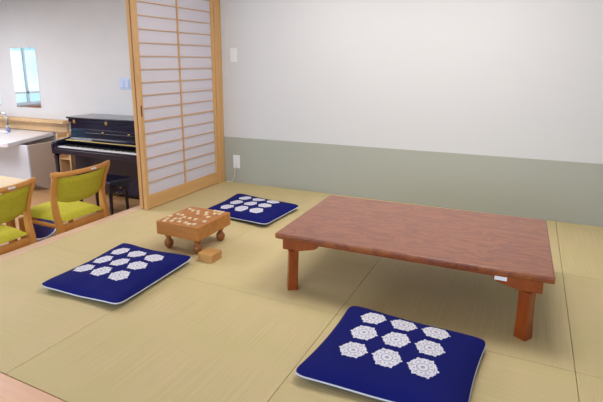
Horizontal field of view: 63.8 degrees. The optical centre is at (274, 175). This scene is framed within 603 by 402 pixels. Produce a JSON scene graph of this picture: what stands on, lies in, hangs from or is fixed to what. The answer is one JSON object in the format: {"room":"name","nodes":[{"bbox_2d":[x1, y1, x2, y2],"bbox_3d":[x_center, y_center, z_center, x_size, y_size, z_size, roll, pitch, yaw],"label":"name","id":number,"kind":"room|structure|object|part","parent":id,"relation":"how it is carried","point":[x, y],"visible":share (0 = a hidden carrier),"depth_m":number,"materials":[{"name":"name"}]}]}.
{"room":"japanese tatami room","nodes":[
{"label":"japanese tatami room","id":0,"kind":"room"},
{"bbox_2d":[0,373,64,401],"bbox_3d":[0.078,0.832,1.119,4.260,0.041,0.082,6,15,27],"label":"trim","id":1,"kind":"structure","parent":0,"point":[11,389],"depth_m":1.58,"materials":[{"name":"brown wood"}]},
{"bbox_2d":[0,0,133,144],"bbox_3d":[-3.006,-1.169,6.598,6.510,2.450,0.100,6,15,27],"label":"wall","id":2,"kind":"structure","parent":0,"point":[81,46],"depth_m":6.27,"materials":[{"name":"white paint"}]},
{"bbox_2d":[10,47,41,107],"bbox_3d":[-3.478,-1.359,6.743,0.525,0.824,0.010,6,15,27],"label":"wall mirror","id":3,"kind":"object","parent":2,"relation":"attached to","point":[23,60],"visible":1,"depth_m":6.74,"materials":[{"name":"glass"}]},
{"bbox_2d":[0,116,69,131],"bbox_3d":[-4.311,-0.816,7.246,3.480,0.170,0.125,6,15,27],"label":"wall ledge","id":4,"kind":"object","parent":2,"relation":"attached to","point":[40,124],"visible":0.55,"depth_m":6.74,"materials":[{"name":"brown wood"}]},
{"bbox_2d":[119,78,129,88],"bbox_3d":[-1.838,-1.121,5.914,0.170,0.130,0.014,6,15,27],"label":"light switch","id":5,"kind":"object","parent":2,"relation":"attached to","point":[124,82],"visible":1,"depth_m":5.91,"materials":[{"name":"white plastic"}]},
{"bbox_2d":[0,187,139,246],"bbox_3d":[-2.883,1.061,2.590,10.800,0.100,7.800,6,15,27],"label":"floor","id":6,"kind":"structure","parent":0,"point":[40,195],"depth_m":5.63,"materials":[{"name":"brown wood"}]},
{"bbox_2d":[0,176,25,242],"bbox_3d":[-2.787,0.509,3.209,1.200,0.695,1.880,6,15,27],"label":"dining table","id":7,"kind":"object","parent":6,"relation":"on","point":[4,180],"visible":0.38,"depth_m":3.71,"materials":[{"name":"brown wood"}]},
{"bbox_3d":[-2.069,0.388,3.792,0.060,0.660,0.060,6,15,27],"label":"leg","id":8,"kind":"part","parent":7,"relation":"part of","materials":[{"name":"brown wood"}]},
{"bbox_2d":[0,177,36,254],"bbox_3d":[-1.949,0.440,3.223,0.578,0.817,0.543,6,15,27],"label":"dining chair","id":9,"kind":"object","parent":6,"relation":"on","point":[13,204],"visible":0.94,"depth_m":3.19,"materials":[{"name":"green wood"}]},
{"bbox_3d":[-1.980,0.399,3.230,0.510,0.064,0.421,6,15,27],"label":"seat","id":10,"kind":"part","parent":9,"relation":"part of","materials":[{"name":"fabric"}]},
{"bbox_3d":[-1.752,0.211,3.063,0.089,0.217,0.466,6,15,27],"label":"backrest","id":11,"kind":"part","parent":9,"relation":"part of","materials":[{"name":"fabric"}]},
{"bbox_3d":[-1.776,0.489,3.142,0.022,0.056,0.390,6,15,27],"label":"rail","id":12,"kind":"part","parent":9,"relation":"part of","materials":[{"name":"brown wood"}]},
{"bbox_3d":[-1.726,0.087,3.021,0.062,0.043,0.543,6,15,27],"label":"rail","id":13,"kind":"part","parent":9,"relation":"part of","materials":[{"name":"brown wood"}]},
{"bbox_3d":[-1.659,0.422,3.326,0.105,0.800,0.069,6,15,27],"label":"leg","id":14,"kind":"part","parent":9,"relation":"part of","materials":[{"name":"brown wood"}]},
{"bbox_2d":[0,128,56,188],"bbox_3d":[-3.943,-0.267,6.693,2.340,0.664,0.950,6,15,27],"label":"countertop","id":15,"kind":"structure","parent":6,"relation":"on","point":[26,162],"depth_m":6.11,"materials":[{"name":"white"}]},
{"bbox_2d":[0,112,10,130],"bbox_3d":[-3.813,-0.756,6.775,0.100,0.275,0.210,6,15,27],"label":"faucet","id":16,"kind":"object","parent":15,"relation":"on","point":[1,113],"visible":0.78,"depth_m":6.83,"materials":[{"name":"silver metal"}]},
{"bbox_3d":[-3.833,-0.796,6.771,0.040,0.195,0.200,6,15,27],"label":"spout","id":17,"kind":"part","parent":16,"relation":"part of","materials":[{"name":"silver metal"}]},
{"bbox_3d":[-4.008,-0.251,6.459,2.240,0.458,0.020,6,15,27],"label":"panel","id":18,"kind":"part","parent":15,"relation":"part of","materials":[{"name":"white laminate"}]},
{"bbox_3d":[-2.864,-0.145,6.269,0.020,0.596,0.668,6,15,27],"label":"panel","id":19,"kind":"part","parent":15,"relation":"part of","materials":[{"name":"beige laminate"}]},
{"bbox_2d":[33,219,56,241],"bbox_3d":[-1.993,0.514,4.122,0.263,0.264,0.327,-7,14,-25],"label":"floor cushion","id":20,"kind":"object","parent":6,"relation":"on","point":[41,232],"visible":0.16,"depth_m":4.24,"materials":[{"name":"blue fabric"}]},
{"bbox_2d":[18,160,109,238],"bbox_3d":[-1.643,0.306,3.792,0.578,0.817,0.543,6,15,27],"label":"dining chair","id":21,"kind":"object","parent":6,"relation":"on","point":[64,205],"visible":0.9,"depth_m":3.63,"materials":[{"name":"fabric"}]},
{"bbox_3d":[-1.940,0.525,3.748,0.044,0.411,0.040,6,15,27],"label":"leg","id":22,"kind":"part","parent":21,"relation":"part of","materials":[{"name":"brown wood"}]},
{"bbox_3d":[-1.751,0.357,3.613,0.380,0.035,0.022,6,15,27],"label":"rail","id":23,"kind":"part","parent":21,"relation":"part of","materials":[{"name":"brown wood"}]},
{"bbox_3d":[-1.564,0.381,3.505,0.105,0.800,0.069,6,15,27],"label":"leg","id":24,"kind":"part","parent":21,"relation":"part of","materials":[{"name":"brown wood"}]},
{"bbox_3d":[-1.674,0.266,3.800,0.510,0.064,0.421,6,15,27],"label":"seat","id":25,"kind":"part","parent":21,"relation":"part of","materials":[{"name":"fabric"}]},
{"bbox_3d":[-1.420,-0.046,3.590,0.062,0.043,0.543,6,15,27],"label":"rail","id":26,"kind":"part","parent":21,"relation":"part of","materials":[{"name":"brown wood"}]},
{"bbox_3d":[-1.446,0.077,3.633,0.089,0.217,0.466,6,15,27],"label":"backrest","id":27,"kind":"part","parent":21,"relation":"part of","materials":[{"name":"fabric"}]},
{"bbox_3d":[-1.469,0.355,3.711,0.022,0.056,0.390,6,15,27],"label":"rail","id":28,"kind":"part","parent":21,"relation":"part of","materials":[{"name":"brown wood"}]},
{"bbox_3d":[-1.353,0.289,3.895,0.105,0.800,0.069,6,15,27],"label":"leg","id":29,"kind":"part","parent":21,"relation":"part of","materials":[{"name":"brown wood"}]},
{"bbox_2d":[56,131,76,177],"bbox_3d":[-2.641,-0.221,6.368,0.240,0.700,0.300,6,15,27],"label":"wooden shelf","id":30,"kind":"object","parent":6,"relation":"on","point":[67,162],"visible":0.2,"depth_m":6.29,"materials":[{"name":"brown wood"}]},
{"bbox_3d":[-2.548,-0.211,6.321,0.030,0.700,0.300,6,15,27],"label":"panel","id":31,"kind":"part","parent":30,"relation":"part of","materials":[{"name":"brown wood"}]},
{"bbox_2d":[51,113,139,197],"bbox_3d":[-1.840,-0.202,5.722,1.530,0.940,0.680,6,15,27],"label":"upright piano","id":32,"kind":"object","parent":6,"relation":"on","point":[95,139],"visible":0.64,"depth_m":5.66,"materials":[{"name":"black paint"}]},
{"bbox_3d":[-2.618,-0.032,5.855,0.064,0.440,0.064,6,15,27],"label":"leg","id":33,"kind":"part","parent":32,"relation":"part of","materials":[{"name":"black paint"}]},
{"bbox_3d":[-2.491,-0.155,6.077,0.036,0.700,0.650,6,15,27],"label":"arm","id":34,"kind":"part","parent":32,"relation":"part of","materials":[{"name":"black paint"}]},
{"bbox_3d":[-1.783,-0.675,5.731,1.510,0.023,0.420,6,15,27],"label":"lid","id":35,"kind":"part","parent":32,"relation":"part of","materials":[{"name":"black paint"}]},
{"bbox_3d":[-1.864,-0.489,5.612,1.430,0.190,0.014,6,15,27],"label":"panel","id":36,"kind":"part","parent":32,"relation":"part of","materials":[{"name":"black paint"}]},
{"bbox_3d":[-1.860,-0.017,5.722,1.370,0.460,0.012,6,15,27],"label":"panel","id":37,"kind":"part","parent":32,"relation":"part of","materials":[{"name":"black paint"}]},
{"bbox_2d":[79,174,130,214],"bbox_3d":[-1.798,0.218,5.078,0.520,0.410,0.300,6,15,27],"label":"piano bench","id":38,"kind":"object","parent":6,"relation":"on","point":[114,183],"visible":0.46,"depth_m":4.94,"materials":[{"name":"black paint"}]},
{"bbox_3d":[-1.939,0.234,5.280,0.040,0.291,0.040,6,15,27],"label":"leg","id":39,"kind":"part","parent":38,"relation":"part of","materials":[{"name":"black paint"}]},
{"bbox_3d":[-1.656,0.318,4.904,0.040,0.291,0.040,6,15,27],"label":"leg","id":40,"kind":"part","parent":38,"relation":"part of","materials":[{"name":"black paint"}]},
{"bbox_3d":[-1.799,0.042,5.038,0.520,0.050,0.300,6,15,27],"label":"seat","id":41,"kind":"part","parent":38,"relation":"part of","materials":[{"name":"black paint"}]},
{"bbox_3d":[-1.558,0.276,5.085,0.040,0.291,0.040,6,15,27],"label":"leg","id":42,"kind":"part","parent":38,"relation":"part of","materials":[{"name":"black paint"}]},
{"bbox_3d":[0.736,0.786,2.390,4.262,0.460,2.737,6,15,27],"label":"platform","id":43,"kind":"object","parent":6,"relation":"on","visible":0},
{"bbox_2d":[0,244,172,374],"bbox_3d":[-1.153,0.568,2.294,0.960,0.034,0.904,6,15,27],"label":"mat","id":44,"kind":"object","parent":43,"relation":"on","point":[34,318],"visible":0.59,"depth_m":2.15,"materials":[{"name":"beige wicker"}]},
{"bbox_2d":[41,243,190,303],"bbox_3d":[-0.784,0.476,2.450,0.521,0.067,0.602,6,15,27],"label":"floor cushion","id":45,"kind":"object","parent":44,"relation":"on","point":[124,271],"visible":1,"depth_m":2.34,"materials":[{"name":"fabric"}]},
{"bbox_2d":[47,207,258,274],"bbox_3d":[-0.734,0.386,3.073,0.960,0.034,0.898,6,15,27],"label":"mat","id":46,"kind":"object","parent":43,"relation":"on","point":[138,228],"visible":0.34,"depth_m":3.00,"materials":[{"name":"beige wicker"}]},
{"bbox_2d":[156,206,229,253],"bbox_3d":[-0.475,0.326,2.871,0.293,0.170,0.328,6,15,27],"label":"board","id":47,"kind":"object","parent":46,"relation":"on","point":[215,223],"visible":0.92,"depth_m":2.77,"materials":[{"name":"brown wood"}]},
{"bbox_2d":[6,275,335,401],"bbox_3d":[-0.337,0.658,1.876,0.878,0.034,0.904,6,15,27],"label":"mat","id":48,"kind":"object","parent":43,"relation":"on","point":[181,339],"visible":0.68,"depth_m":1.81,"materials":[{"name":"beige wicker"}]},
{"bbox_2d":[156,181,313,220],"bbox_3d":[-0.309,0.201,3.862,0.960,0.034,0.929,6,15,27],"label":"mat","id":49,"kind":"object","parent":43,"relation":"on","point":[207,197],"visible":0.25,"depth_m":3.96,"materials":[{"name":"beige wicker"}]},
{"bbox_2d":[208,193,298,224],"bbox_3d":[-0.169,0.231,3.500,0.591,0.065,0.560,6,15,27],"label":"floor cushion","id":50,"kind":"object","parent":49,"relation":"on","point":[242,207],"visible":0.95,"depth_m":3.40,"materials":[{"name":"fabric"}]},
{"bbox_2d":[175,225,380,314],"bbox_3d":[0.082,0.476,2.655,0.878,0.034,0.898,6,15,27],"label":"mat","id":51,"kind":"object","parent":43,"relation":"on","point":[255,262],"visible":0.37,"depth_m":2.50,"materials":[{"name":"beige wicker"}]},
{"bbox_2d":[198,247,221,263],"bbox_3d":[-0.355,0.439,2.652,0.093,0.046,0.095,7,15,29],"label":"box","id":52,"kind":"object","parent":51,"relation":"on","point":[209,255],"visible":1,"depth_m":2.63,"materials":[{"name":"brown wood"}]},
{"bbox_2d":[265,192,421,227],"bbox_3d":[0.507,0.290,3.444,0.878,0.034,0.929,6,15,27],"label":"mat","id":53,"kind":"object","parent":43,"relation":"on","point":[313,199],"visible":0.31,"depth_m":3.65,"materials":[{"name":"beige wicker"}]},
{"bbox_2d":[268,315,578,401],"bbox_3d":[0.440,0.744,1.478,0.872,0.034,0.904,6,15,27],"label":"mat","id":54,"kind":"object","parent":43,"relation":"on","point":[498,377],"visible":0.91,"depth_m":1.60,"materials":[{"name":"beige wicker"}]},
{"bbox_2d":[296,306,485,401],"bbox_3d":[0.433,0.631,1.726,0.561,0.070,0.535,6,15,27],"label":"floor cushion","id":55,"kind":"object","parent":54,"relation":"on","point":[370,353],"visible":1,"depth_m":1.64,"materials":[{"name":"fabric"}]},
{"bbox_2d":[337,257,574,371],"bbox_3d":[0.859,0.561,2.257,0.872,0.034,0.898,6,15,27],"label":"mat","id":56,"kind":"object","parent":43,"relation":"on","point":[480,306],"visible":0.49,"depth_m":2.13,"materials":[{"name":"beige wicker"}]},
{"bbox_2d":[275,195,555,340],"bbox_3d":[0.683,0.379,2.378,1.150,0.270,0.780,6,14,26],"label":"table","id":57,"kind":"object","parent":56,"relation":"on","point":[516,251],"visible":1,"depth_m":2.20,"materials":[{"name":"red wood"}]},
{"bbox_3d":[0.085,0.443,2.290,0.052,0.193,0.051,-2,13,-5],"label":"leg","id":58,"kind":"part","parent":57,"relation":"part of","materials":[{"name":"red wood"}]},
{"bbox_3d":[0.525,0.370,2.051,1.078,0.050,0.025,6,14,26],"label":"rail","id":59,"kind":"part","parent":57,"relation":"part of","materials":[{"name":"red wood"}]},
{"bbox_3d":[0.965,0.535,1.863,0.051,0.193,0.052,-8,15,-31],"label":"leg","id":60,"kind":"part","parent":57,"relation":"part of","materials":[{"name":"red wood"}]},
{"bbox_2d":[422,205,561,273],"bbox_3d":[1.284,0.376,3.046,0.872,0.034,0.929,6,15,27],"label":"mat","id":61,"kind":"object","parent":43,"relation":"on","point":[551,225],"visible":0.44,"depth_m":2.86,"materials":[{"name":"beige wicker"}]},
{"bbox_2d":[556,221,602,279],"bbox_3d":[2.068,0.462,2.645,0.894,0.034,0.929,6,15,27],"label":"mat","id":62,"kind":"object","parent":43,"relation":"on","point":[580,246],"visible":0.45,"depth_m":2.75,"materials":[{"name":"beige wicker"}]},
{"bbox_2d":[563,274,602,378],"bbox_3d":[1.643,0.647,1.855,0.894,0.034,0.898,6,15,27],"label":"mat","id":63,"kind":"object","parent":43,"relation":"on","point":[583,295],"visible":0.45,"depth_m":1.99,"materials":[{"name":"beige wicker"}]},
{"bbox_2d":[576,373,602,401],"bbox_3d":[1.224,0.830,1.077,0.894,0.034,0.904,6,15,27],"label":"mat","id":64,"kind":"object","parent":43,"relation":"on","point":[590,388],"visible":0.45,"depth_m":1.58,"materials":[{"name":"beige wicker"}]},
{"bbox_2d":[220,0,602,226],"bbox_3d":[1.374,-0.467,3.398,4.290,2.450,0.100,6,15,27],"label":"wall","id":65,"kind":"structure","parent":0,"point":[485,106],"depth_m":3.49,"materials":[{"name":"paint"}]},
{"bbox_2d":[0,205,142,261],"bbox_3d":[-1.214,0.344,3.286,0.089,0.039,2.819,6,15,27],"label":"trim","id":66,"kind":"structure","parent":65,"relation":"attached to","point":[11,254],"depth_m":3.07,"materials":[{"name":"brown wood"}]},
{"bbox_2d":[125,0,143,207],"bbox_3d":[-0.782,-0.748,3.790,0.030,1.846,0.926,6,15,27],"label":"door","id":67,"kind":"structure","parent":65,"relation":"in","point":[127,2],"depth_m":3.42,"materials":[{"name":"brown wood"}]},
{"bbox_2d":[130,0,218,209],"bbox_3d":[-0.739,-0.741,3.760,0.031,1.846,0.940,6,15,27],"label":"door","id":68,"kind":"structure","parent":65,"relation":"in","point":[173,40],"depth_m":3.73,"materials":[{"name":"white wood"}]},
{"bbox_3d":[-0.733,0.109,3.956,0.028,0.101,0.876,6,15,27],"label":"rail","id":69,"kind":"part","parent":68,"relation":"part of","materials":[{"name":"brown wood"}]},
{"bbox_2d":[213,0,225,182],"bbox_3d":[-0.544,-0.853,4.228,0.145,1.859,0.089,6,15,27],"label":"trim","id":70,"kind":"structure","parent":65,"relation":"attached to","point":[216,3],"depth_m":4.21,"materials":[{"name":"brown wood"}]},
{"bbox_2d":[230,48,236,61],"bbox_3d":[-0.353,-1.028,4.132,0.070,0.120,0.010,6,15,27],"label":"switch plate","id":71,"kind":"object","parent":65,"relation":"attached to","point":[233,51],"visible":1,"depth_m":4.13,"materials":[{"name":"white plastic"}]},
{"bbox_2d":[232,155,239,180],"bbox_3d":[-0.379,-0.060,4.357,0.135,0.250,0.036,6,15,27],"label":"wall outlet","id":72,"kind":"object","parent":65,"relation":"attached to","point":[236,158],"visible":1,"depth_m":4.33,"materials":[{"name":"white plastic"}]},
{"bbox_3d":[-0.343,-0.123,4.340,0.070,0.120,0.006,6,15,27],"label":"plate","id":73,"kind":"part","parent":72,"relation":"part of","materials":[{"name":"white plastic"}]}
]}

